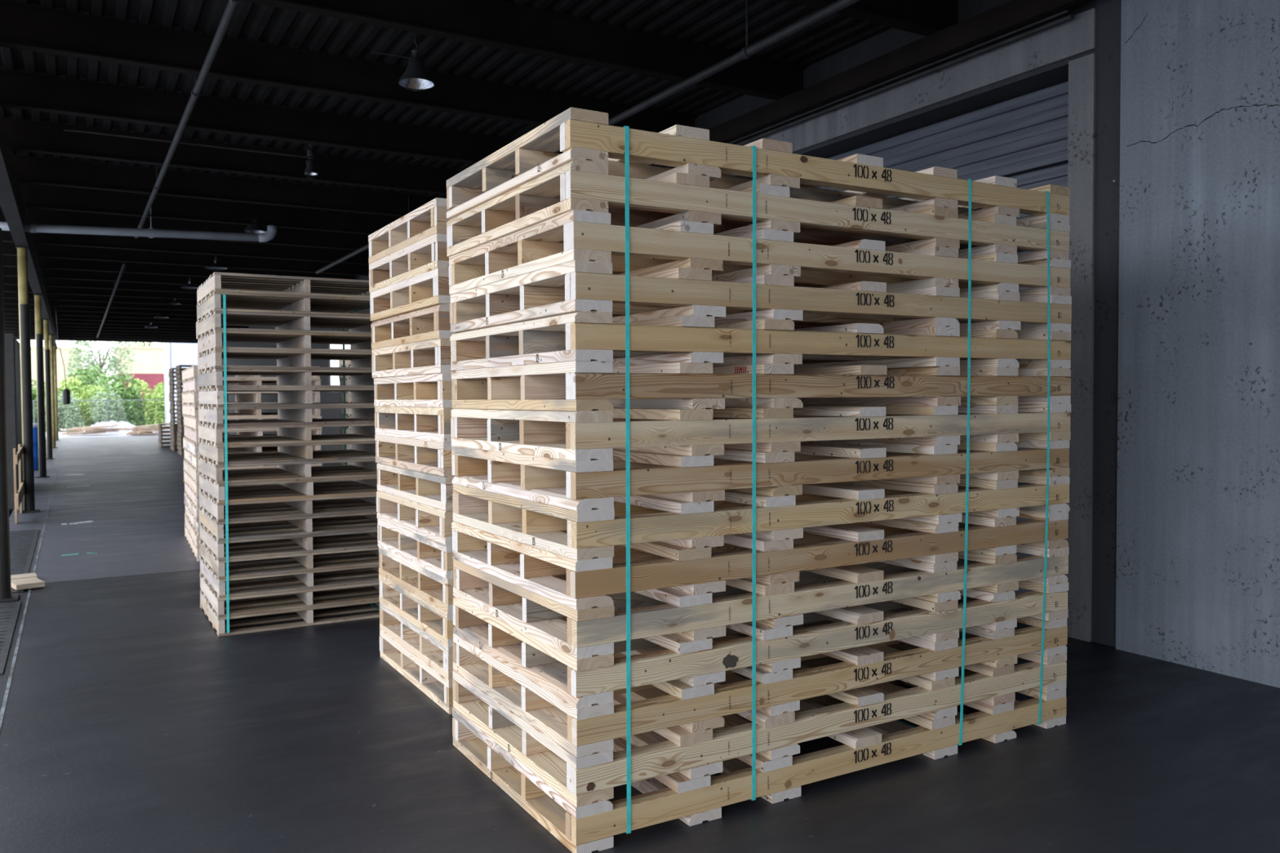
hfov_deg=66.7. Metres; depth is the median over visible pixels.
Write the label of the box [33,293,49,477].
column
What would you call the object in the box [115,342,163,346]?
tree
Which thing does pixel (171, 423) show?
pallet
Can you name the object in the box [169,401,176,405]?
pallet
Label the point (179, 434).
pallet
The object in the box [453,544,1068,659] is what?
pallet
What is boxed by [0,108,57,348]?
beam
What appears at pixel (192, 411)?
pallet
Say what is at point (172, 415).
pallet
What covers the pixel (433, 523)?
pallet
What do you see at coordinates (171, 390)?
pallet
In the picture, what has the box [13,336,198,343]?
trim
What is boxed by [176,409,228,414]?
pallet
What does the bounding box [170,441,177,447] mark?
pallet
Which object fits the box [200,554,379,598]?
pallet
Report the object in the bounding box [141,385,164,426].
leafy bush
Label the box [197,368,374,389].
pallet
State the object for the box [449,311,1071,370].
pallet
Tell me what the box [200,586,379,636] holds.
pallet
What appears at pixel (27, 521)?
trim
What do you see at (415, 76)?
pendant lamp
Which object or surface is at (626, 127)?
strap
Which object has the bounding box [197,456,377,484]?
pallet
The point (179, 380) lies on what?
pallet
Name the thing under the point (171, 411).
pallet
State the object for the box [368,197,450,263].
pallet
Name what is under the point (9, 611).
plate
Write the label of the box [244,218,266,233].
pendant lamp
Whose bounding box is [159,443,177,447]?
pallet
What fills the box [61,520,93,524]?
floor marking
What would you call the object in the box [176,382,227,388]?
pallet
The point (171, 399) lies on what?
pallet
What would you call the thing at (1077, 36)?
lintel
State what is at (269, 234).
drain pipe
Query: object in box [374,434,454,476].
pallet
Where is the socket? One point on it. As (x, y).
(415, 53)
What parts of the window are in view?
frame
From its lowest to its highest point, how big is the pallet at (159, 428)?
0.123 m
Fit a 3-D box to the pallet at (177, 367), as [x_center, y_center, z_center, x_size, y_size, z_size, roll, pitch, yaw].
[-12.252,-1.634,27.173,1.200,0.123,1.200,-1,2,-30]
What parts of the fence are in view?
rail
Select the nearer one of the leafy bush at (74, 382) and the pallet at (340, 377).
the pallet at (340, 377)
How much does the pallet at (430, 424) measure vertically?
0.165 m
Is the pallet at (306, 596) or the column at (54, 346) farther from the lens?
the column at (54, 346)
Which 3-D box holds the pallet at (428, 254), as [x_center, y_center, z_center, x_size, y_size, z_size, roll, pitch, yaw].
[-0.170,-0.873,5.765,2.545,0.165,1.226,-1,2,-30]
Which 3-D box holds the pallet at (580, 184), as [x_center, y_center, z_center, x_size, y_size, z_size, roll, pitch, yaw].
[0.563,-0.834,4.343,2.544,0.165,1.225,-1,2,-30]
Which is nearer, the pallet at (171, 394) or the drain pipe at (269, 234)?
the drain pipe at (269, 234)
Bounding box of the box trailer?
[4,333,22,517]
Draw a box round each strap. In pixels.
[221,294,229,633]
[342,304,379,610]
[622,125,631,834]
[709,145,755,800]
[893,178,971,745]
[971,191,1050,724]
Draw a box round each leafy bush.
[31,379,46,429]
[33,376,86,408]
[44,391,85,431]
[66,364,111,398]
[75,383,116,426]
[88,390,128,423]
[96,373,146,426]
[128,378,164,424]
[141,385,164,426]
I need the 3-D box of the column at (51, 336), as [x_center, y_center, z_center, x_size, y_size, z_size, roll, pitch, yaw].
[-18.902,-1.132,31.293,0.240,3.640,0.240,-1,2,-30]
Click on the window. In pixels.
(333, 380)
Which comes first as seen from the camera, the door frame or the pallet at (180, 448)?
the door frame
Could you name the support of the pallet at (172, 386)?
on the pallet at (171, 390)
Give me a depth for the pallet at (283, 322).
6.70 m
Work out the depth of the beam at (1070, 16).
6.99 m
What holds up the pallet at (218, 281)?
on the pallet at (235, 301)
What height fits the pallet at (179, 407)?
0.123 m
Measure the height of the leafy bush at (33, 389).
2.925 m
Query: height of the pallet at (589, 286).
0.165 m
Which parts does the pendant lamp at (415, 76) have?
lamp shade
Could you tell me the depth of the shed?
47.85 m
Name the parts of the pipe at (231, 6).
hanger rod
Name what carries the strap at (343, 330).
attached to the pallet at (308, 615)
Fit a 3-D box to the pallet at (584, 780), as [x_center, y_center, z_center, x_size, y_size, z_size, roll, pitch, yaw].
[0.579,1.146,4.404,2.546,0.165,1.225,-1,2,-30]
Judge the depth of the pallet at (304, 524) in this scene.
6.72 m
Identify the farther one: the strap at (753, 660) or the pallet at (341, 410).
the pallet at (341, 410)
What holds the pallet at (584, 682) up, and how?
on the pallet at (587, 731)
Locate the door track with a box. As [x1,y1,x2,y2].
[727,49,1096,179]
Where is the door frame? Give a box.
[1065,53,1096,641]
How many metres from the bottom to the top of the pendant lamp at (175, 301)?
0.431 m
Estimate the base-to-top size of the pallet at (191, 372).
0.123 m
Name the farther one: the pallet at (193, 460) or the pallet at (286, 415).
the pallet at (193, 460)
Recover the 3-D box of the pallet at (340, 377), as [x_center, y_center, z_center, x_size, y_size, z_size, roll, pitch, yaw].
[-2.344,-0.546,9.853,1.152,0.123,1.064,-1,2,-30]
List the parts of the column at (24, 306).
cap plate, plate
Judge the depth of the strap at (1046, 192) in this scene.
4.40 m
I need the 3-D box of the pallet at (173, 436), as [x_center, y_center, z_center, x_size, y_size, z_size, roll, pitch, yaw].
[-13.611,0.273,29.680,1.200,0.124,1.200,-1,2,-30]
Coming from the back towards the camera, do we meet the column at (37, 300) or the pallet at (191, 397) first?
the column at (37, 300)
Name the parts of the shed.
corner post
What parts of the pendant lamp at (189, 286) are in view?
lamp shade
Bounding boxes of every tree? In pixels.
[65,340,137,392]
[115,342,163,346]
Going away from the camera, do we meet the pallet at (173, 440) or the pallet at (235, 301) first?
the pallet at (235, 301)
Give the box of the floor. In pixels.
[0,435,1279,852]
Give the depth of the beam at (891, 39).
7.67 m
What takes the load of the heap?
on the apron
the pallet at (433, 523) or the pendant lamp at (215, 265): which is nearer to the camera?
the pallet at (433, 523)
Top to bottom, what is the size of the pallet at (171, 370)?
0.123 m
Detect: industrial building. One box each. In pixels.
[31,346,82,391]
[112,346,164,397]
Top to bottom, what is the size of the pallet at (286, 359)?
0.123 m
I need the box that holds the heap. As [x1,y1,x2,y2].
[90,420,135,434]
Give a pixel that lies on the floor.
(129, 725)
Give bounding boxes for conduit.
[63,128,312,158]
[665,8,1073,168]
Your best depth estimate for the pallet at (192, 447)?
9.88 m
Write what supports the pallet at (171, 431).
on the pallet at (173, 436)
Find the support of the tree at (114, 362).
on the apron
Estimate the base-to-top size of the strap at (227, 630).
2.182 m
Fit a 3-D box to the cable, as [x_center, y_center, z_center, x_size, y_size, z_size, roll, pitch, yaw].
[-1.872,-2.801,7.332,0.304,0.017,0.012,-1,2,-29]
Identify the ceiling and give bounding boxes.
[0,0,891,217]
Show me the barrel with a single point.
(34, 424)
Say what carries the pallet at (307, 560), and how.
on the pallet at (219, 586)
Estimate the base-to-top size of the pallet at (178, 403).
0.124 m
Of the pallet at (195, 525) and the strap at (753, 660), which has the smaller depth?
the strap at (753, 660)
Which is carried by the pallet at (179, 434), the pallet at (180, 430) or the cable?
the pallet at (180, 430)
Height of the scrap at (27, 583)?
0.040 m
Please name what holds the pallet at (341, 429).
on the pallet at (348, 446)
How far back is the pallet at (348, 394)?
9.81 m
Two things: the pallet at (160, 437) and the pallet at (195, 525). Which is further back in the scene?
the pallet at (160, 437)
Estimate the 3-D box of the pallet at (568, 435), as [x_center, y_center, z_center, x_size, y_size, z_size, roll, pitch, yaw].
[0.578,-0.009,4.367,2.546,0.165,1.225,-1,2,-30]
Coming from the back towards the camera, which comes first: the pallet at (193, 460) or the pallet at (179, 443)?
the pallet at (179, 443)
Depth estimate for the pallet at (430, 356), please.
5.03 m
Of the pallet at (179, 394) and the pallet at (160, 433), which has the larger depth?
the pallet at (160, 433)
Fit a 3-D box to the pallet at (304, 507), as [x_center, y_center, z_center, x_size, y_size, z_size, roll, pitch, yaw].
[-2.490,0.530,7.003,1.152,0.124,1.065,-1,2,-30]
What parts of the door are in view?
panel, panel, panel, panel, panel, panel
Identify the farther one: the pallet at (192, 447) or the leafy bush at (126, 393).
the leafy bush at (126, 393)
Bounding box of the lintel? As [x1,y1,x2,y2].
[728,7,1096,175]
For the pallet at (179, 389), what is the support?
on the pallet at (179, 394)
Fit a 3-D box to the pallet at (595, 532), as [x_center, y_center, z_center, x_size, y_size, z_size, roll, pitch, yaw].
[0.582,0.321,4.383,2.546,0.165,1.225,-1,2,-30]
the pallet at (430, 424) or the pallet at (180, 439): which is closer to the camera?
the pallet at (430, 424)
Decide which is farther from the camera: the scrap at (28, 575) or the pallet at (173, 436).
the pallet at (173, 436)
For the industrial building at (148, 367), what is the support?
on the apron
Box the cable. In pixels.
[371,51,411,58]
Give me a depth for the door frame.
6.01 m
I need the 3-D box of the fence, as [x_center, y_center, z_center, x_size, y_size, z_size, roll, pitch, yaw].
[-29.852,-0.405,44.500,14.426,1.570,0.050,-1,2,-30]
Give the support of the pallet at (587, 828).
on the floor
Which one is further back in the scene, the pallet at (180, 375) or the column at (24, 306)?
the pallet at (180, 375)
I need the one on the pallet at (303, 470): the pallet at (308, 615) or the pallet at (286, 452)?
the pallet at (286, 452)
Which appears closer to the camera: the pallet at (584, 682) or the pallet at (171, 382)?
the pallet at (584, 682)
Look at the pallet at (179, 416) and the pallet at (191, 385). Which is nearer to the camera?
the pallet at (191, 385)
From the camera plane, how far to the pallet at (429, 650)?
5.13 m
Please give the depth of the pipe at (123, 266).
21.42 m
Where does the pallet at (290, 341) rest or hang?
on the pallet at (286, 359)
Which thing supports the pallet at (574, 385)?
on the pallet at (568, 435)
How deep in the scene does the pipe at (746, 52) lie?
6.82 m
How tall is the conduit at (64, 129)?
0.027 m
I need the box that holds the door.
[813,80,1068,594]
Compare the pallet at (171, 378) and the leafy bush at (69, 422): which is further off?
the leafy bush at (69, 422)
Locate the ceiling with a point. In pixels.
(722, 24)
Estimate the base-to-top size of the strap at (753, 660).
2.405 m
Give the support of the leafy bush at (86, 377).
on the apron
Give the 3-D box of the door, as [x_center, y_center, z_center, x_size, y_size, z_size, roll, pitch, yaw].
[0.938,-0.568,9.686,0.065,3.587,7.940,-1,2,-30]
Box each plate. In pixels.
[0,601,21,675]
[9,529,39,593]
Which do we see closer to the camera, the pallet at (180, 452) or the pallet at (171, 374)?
the pallet at (180, 452)
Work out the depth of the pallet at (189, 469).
9.63 m
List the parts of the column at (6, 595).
plate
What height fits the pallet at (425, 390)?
0.165 m
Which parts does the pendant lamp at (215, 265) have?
lamp shade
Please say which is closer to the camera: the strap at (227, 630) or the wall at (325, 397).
the strap at (227, 630)
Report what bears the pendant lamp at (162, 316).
hanging from the ceiling
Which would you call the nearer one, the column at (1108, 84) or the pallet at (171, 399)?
the column at (1108, 84)
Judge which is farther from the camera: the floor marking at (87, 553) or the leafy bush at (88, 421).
the leafy bush at (88, 421)
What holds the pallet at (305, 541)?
on the pallet at (307, 560)
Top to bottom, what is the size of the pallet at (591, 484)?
0.165 m
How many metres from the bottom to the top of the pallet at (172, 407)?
0.123 m
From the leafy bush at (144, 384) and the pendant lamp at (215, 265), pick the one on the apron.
the leafy bush at (144, 384)
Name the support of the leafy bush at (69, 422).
on the apron
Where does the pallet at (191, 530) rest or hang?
on the pallet at (191, 542)
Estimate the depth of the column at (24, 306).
13.35 m
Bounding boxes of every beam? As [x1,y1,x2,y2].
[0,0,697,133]
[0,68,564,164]
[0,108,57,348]
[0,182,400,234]
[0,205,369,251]
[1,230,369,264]
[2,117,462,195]
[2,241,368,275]
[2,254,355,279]
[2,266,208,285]
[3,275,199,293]
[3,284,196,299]
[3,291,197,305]
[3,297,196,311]
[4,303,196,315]
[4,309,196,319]
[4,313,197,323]
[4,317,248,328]
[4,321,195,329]
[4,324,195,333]
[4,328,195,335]
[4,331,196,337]
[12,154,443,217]
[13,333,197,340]
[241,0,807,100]
[664,0,1096,168]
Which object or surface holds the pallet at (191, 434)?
on the pallet at (192, 447)
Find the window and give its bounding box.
[328,344,350,392]
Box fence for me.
[32,399,162,431]
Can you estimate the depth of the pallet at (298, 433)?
6.69 m
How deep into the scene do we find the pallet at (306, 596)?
6.67 m
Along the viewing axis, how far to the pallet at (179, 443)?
26.72 m
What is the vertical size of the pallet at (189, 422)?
0.123 m
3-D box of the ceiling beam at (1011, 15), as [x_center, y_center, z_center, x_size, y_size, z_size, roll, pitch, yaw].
[3.190,-2.577,4.830,0.300,0.160,25.500,-1,2,-30]
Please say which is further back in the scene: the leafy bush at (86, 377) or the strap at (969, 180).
the leafy bush at (86, 377)
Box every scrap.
[10,573,37,580]
[10,577,44,590]
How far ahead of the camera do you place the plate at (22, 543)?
9.89 m
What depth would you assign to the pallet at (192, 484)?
9.77 m
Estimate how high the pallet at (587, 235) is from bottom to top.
0.165 m
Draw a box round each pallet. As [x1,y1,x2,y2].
[158,423,177,428]
[158,427,177,431]
[158,431,184,435]
[158,435,177,439]
[158,439,177,444]
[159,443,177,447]
[168,368,186,373]
[168,372,182,377]
[168,376,177,381]
[168,380,177,385]
[168,392,176,397]
[168,396,177,401]
[168,408,182,413]
[169,384,182,389]
[169,388,182,393]
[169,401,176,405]
[169,404,177,409]
[169,421,183,426]
[169,425,184,430]
[169,429,184,434]
[170,413,183,417]
[170,417,183,422]
[170,433,184,438]
[170,437,177,443]
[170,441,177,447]
[170,445,184,451]
[175,364,197,370]
[175,369,183,374]
[175,373,227,379]
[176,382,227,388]
[176,392,228,396]
[176,400,227,405]
[176,405,182,410]
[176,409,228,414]
[177,378,182,383]
[177,387,182,392]
[177,396,228,401]
[177,414,183,419]
[177,418,228,424]
[177,423,184,428]
[177,427,184,433]
[177,431,228,437]
[177,436,183,442]
[177,440,182,446]
[177,444,184,451]
[177,449,184,455]
[181,391,319,404]
[182,365,319,382]
[182,378,320,392]
[182,404,320,417]
[182,436,320,457]
[183,415,321,431]
[183,426,322,444]
[183,458,268,483]
[183,470,317,496]
[184,449,322,470]
[184,481,199,509]
[184,492,199,522]
[184,503,199,535]
[184,514,199,548]
[184,525,199,561]
[195,311,374,338]
[196,271,369,304]
[196,291,370,320]
[197,329,372,355]
[197,349,372,372]
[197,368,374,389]
[197,422,375,445]
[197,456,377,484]
[198,387,374,407]
[198,405,375,426]
[198,440,375,464]
[198,506,377,541]
[199,474,377,502]
[199,490,376,522]
[199,517,378,560]
[199,533,378,579]
[199,570,379,617]
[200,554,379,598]
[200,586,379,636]
[338,360,350,367]
[338,365,350,379]
[339,378,350,385]
[339,408,351,416]
[339,427,351,434]
[340,391,351,402]
[340,415,351,428]
[341,444,351,449]
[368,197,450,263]
[368,232,448,293]
[369,267,450,321]
[370,303,454,349]
[371,337,451,377]
[373,373,487,407]
[374,406,453,442]
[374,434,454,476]
[376,490,453,545]
[377,462,455,511]
[377,519,487,578]
[378,546,453,613]
[378,573,454,647]
[379,602,453,680]
[379,629,453,714]
[446,106,1070,226]
[446,159,1070,263]
[448,208,1071,297]
[449,259,1071,333]
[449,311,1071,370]
[450,404,1071,461]
[451,360,1071,411]
[451,439,1069,511]
[451,509,1068,610]
[452,474,1070,560]
[452,634,1066,807]
[452,666,1066,852]
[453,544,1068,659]
[453,580,1068,708]
[453,600,1067,757]
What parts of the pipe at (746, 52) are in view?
hanger rod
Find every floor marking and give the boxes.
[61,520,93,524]
[61,552,97,555]
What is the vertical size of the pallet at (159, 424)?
0.123 m
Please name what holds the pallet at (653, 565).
on the pallet at (586, 633)
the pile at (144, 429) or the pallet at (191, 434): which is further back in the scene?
the pile at (144, 429)
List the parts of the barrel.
lid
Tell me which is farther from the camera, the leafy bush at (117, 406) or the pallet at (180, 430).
the leafy bush at (117, 406)
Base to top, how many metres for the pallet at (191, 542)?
0.123 m
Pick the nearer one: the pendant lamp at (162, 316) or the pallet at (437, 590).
the pallet at (437, 590)
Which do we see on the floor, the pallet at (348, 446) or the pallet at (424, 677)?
the pallet at (424, 677)
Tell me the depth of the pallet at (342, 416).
9.83 m
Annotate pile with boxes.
[60,424,127,435]
[124,422,169,435]
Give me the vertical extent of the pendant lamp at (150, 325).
0.431 m
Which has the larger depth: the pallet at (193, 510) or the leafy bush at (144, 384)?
the leafy bush at (144, 384)
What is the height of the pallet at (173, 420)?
0.123 m
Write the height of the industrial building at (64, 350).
6.000 m
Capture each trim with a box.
[0,437,63,711]
[0,437,64,731]
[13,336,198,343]
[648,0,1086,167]
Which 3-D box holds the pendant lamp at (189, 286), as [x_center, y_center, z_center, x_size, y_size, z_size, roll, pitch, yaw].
[-9.667,-3.145,20.893,0.380,0.431,0.380,-1,2,-30]
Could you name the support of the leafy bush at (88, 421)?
on the apron
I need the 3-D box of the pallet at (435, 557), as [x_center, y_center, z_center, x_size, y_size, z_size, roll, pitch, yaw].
[-0.140,0.611,5.843,2.545,0.165,1.226,-1,2,-30]
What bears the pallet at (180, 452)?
on the floor
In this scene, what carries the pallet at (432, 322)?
on the pallet at (430, 356)
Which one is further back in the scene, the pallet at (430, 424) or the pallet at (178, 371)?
the pallet at (178, 371)
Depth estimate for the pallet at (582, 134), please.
3.73 m
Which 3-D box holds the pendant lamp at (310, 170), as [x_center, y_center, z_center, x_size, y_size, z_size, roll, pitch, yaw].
[-3.514,-2.860,10.373,0.140,0.431,0.140,-1,2,-30]
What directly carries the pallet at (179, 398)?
on the pallet at (178, 403)
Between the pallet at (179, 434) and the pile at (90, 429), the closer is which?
the pallet at (179, 434)
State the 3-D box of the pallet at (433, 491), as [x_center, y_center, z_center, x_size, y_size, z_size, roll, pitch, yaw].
[-0.139,0.281,5.821,2.544,0.165,1.223,-1,2,-30]
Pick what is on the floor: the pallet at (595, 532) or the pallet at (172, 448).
the pallet at (172, 448)
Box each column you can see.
[0,227,19,601]
[15,245,39,512]
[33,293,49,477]
[42,319,54,459]
[48,334,57,448]
[53,345,58,439]
[1091,0,1121,647]
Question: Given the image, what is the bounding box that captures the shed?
[163,342,199,431]
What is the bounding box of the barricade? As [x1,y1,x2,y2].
[13,444,24,523]
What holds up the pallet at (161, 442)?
on the pallet at (160, 444)
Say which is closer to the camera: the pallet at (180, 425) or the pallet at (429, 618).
the pallet at (429, 618)
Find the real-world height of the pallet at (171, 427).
0.123 m
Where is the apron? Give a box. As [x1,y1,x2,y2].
[45,424,170,438]
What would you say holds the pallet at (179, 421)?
on the pallet at (180, 425)
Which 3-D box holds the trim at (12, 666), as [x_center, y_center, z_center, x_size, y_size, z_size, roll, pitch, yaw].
[-9.431,1.121,15.576,0.018,0.023,56.600,-1,2,-30]
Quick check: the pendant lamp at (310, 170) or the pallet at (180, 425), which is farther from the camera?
the pallet at (180, 425)
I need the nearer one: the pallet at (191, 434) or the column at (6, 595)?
the column at (6, 595)
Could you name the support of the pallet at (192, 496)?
on the pallet at (193, 510)
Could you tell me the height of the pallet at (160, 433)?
0.124 m
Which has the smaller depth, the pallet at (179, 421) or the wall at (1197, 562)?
the wall at (1197, 562)
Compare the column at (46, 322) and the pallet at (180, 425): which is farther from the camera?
the pallet at (180, 425)
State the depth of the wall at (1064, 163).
6.76 m
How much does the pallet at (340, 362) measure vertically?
0.123 m
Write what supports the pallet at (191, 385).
on the pallet at (191, 397)
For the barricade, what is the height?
0.930 m
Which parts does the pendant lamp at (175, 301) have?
lamp shade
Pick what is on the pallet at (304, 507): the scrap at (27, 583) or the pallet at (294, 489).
the pallet at (294, 489)
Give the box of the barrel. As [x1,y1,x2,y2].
[32,422,46,470]
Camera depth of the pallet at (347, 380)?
9.79 m
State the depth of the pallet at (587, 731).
3.77 m
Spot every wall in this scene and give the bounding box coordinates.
[222,275,368,463]
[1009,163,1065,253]
[1103,0,1279,688]
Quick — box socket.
[412,50,419,57]
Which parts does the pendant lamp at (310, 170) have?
lamp shade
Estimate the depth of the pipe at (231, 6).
7.48 m
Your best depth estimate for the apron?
42.80 m
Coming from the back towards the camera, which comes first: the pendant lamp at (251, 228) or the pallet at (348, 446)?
the pendant lamp at (251, 228)
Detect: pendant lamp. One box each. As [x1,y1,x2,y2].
[145,322,156,328]
[154,314,168,319]
[170,298,180,306]
[181,277,197,289]
[204,254,226,271]
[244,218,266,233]
[303,143,317,178]
[398,33,434,91]
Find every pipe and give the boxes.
[0,195,276,242]
[96,262,125,337]
[133,0,241,238]
[315,0,860,274]

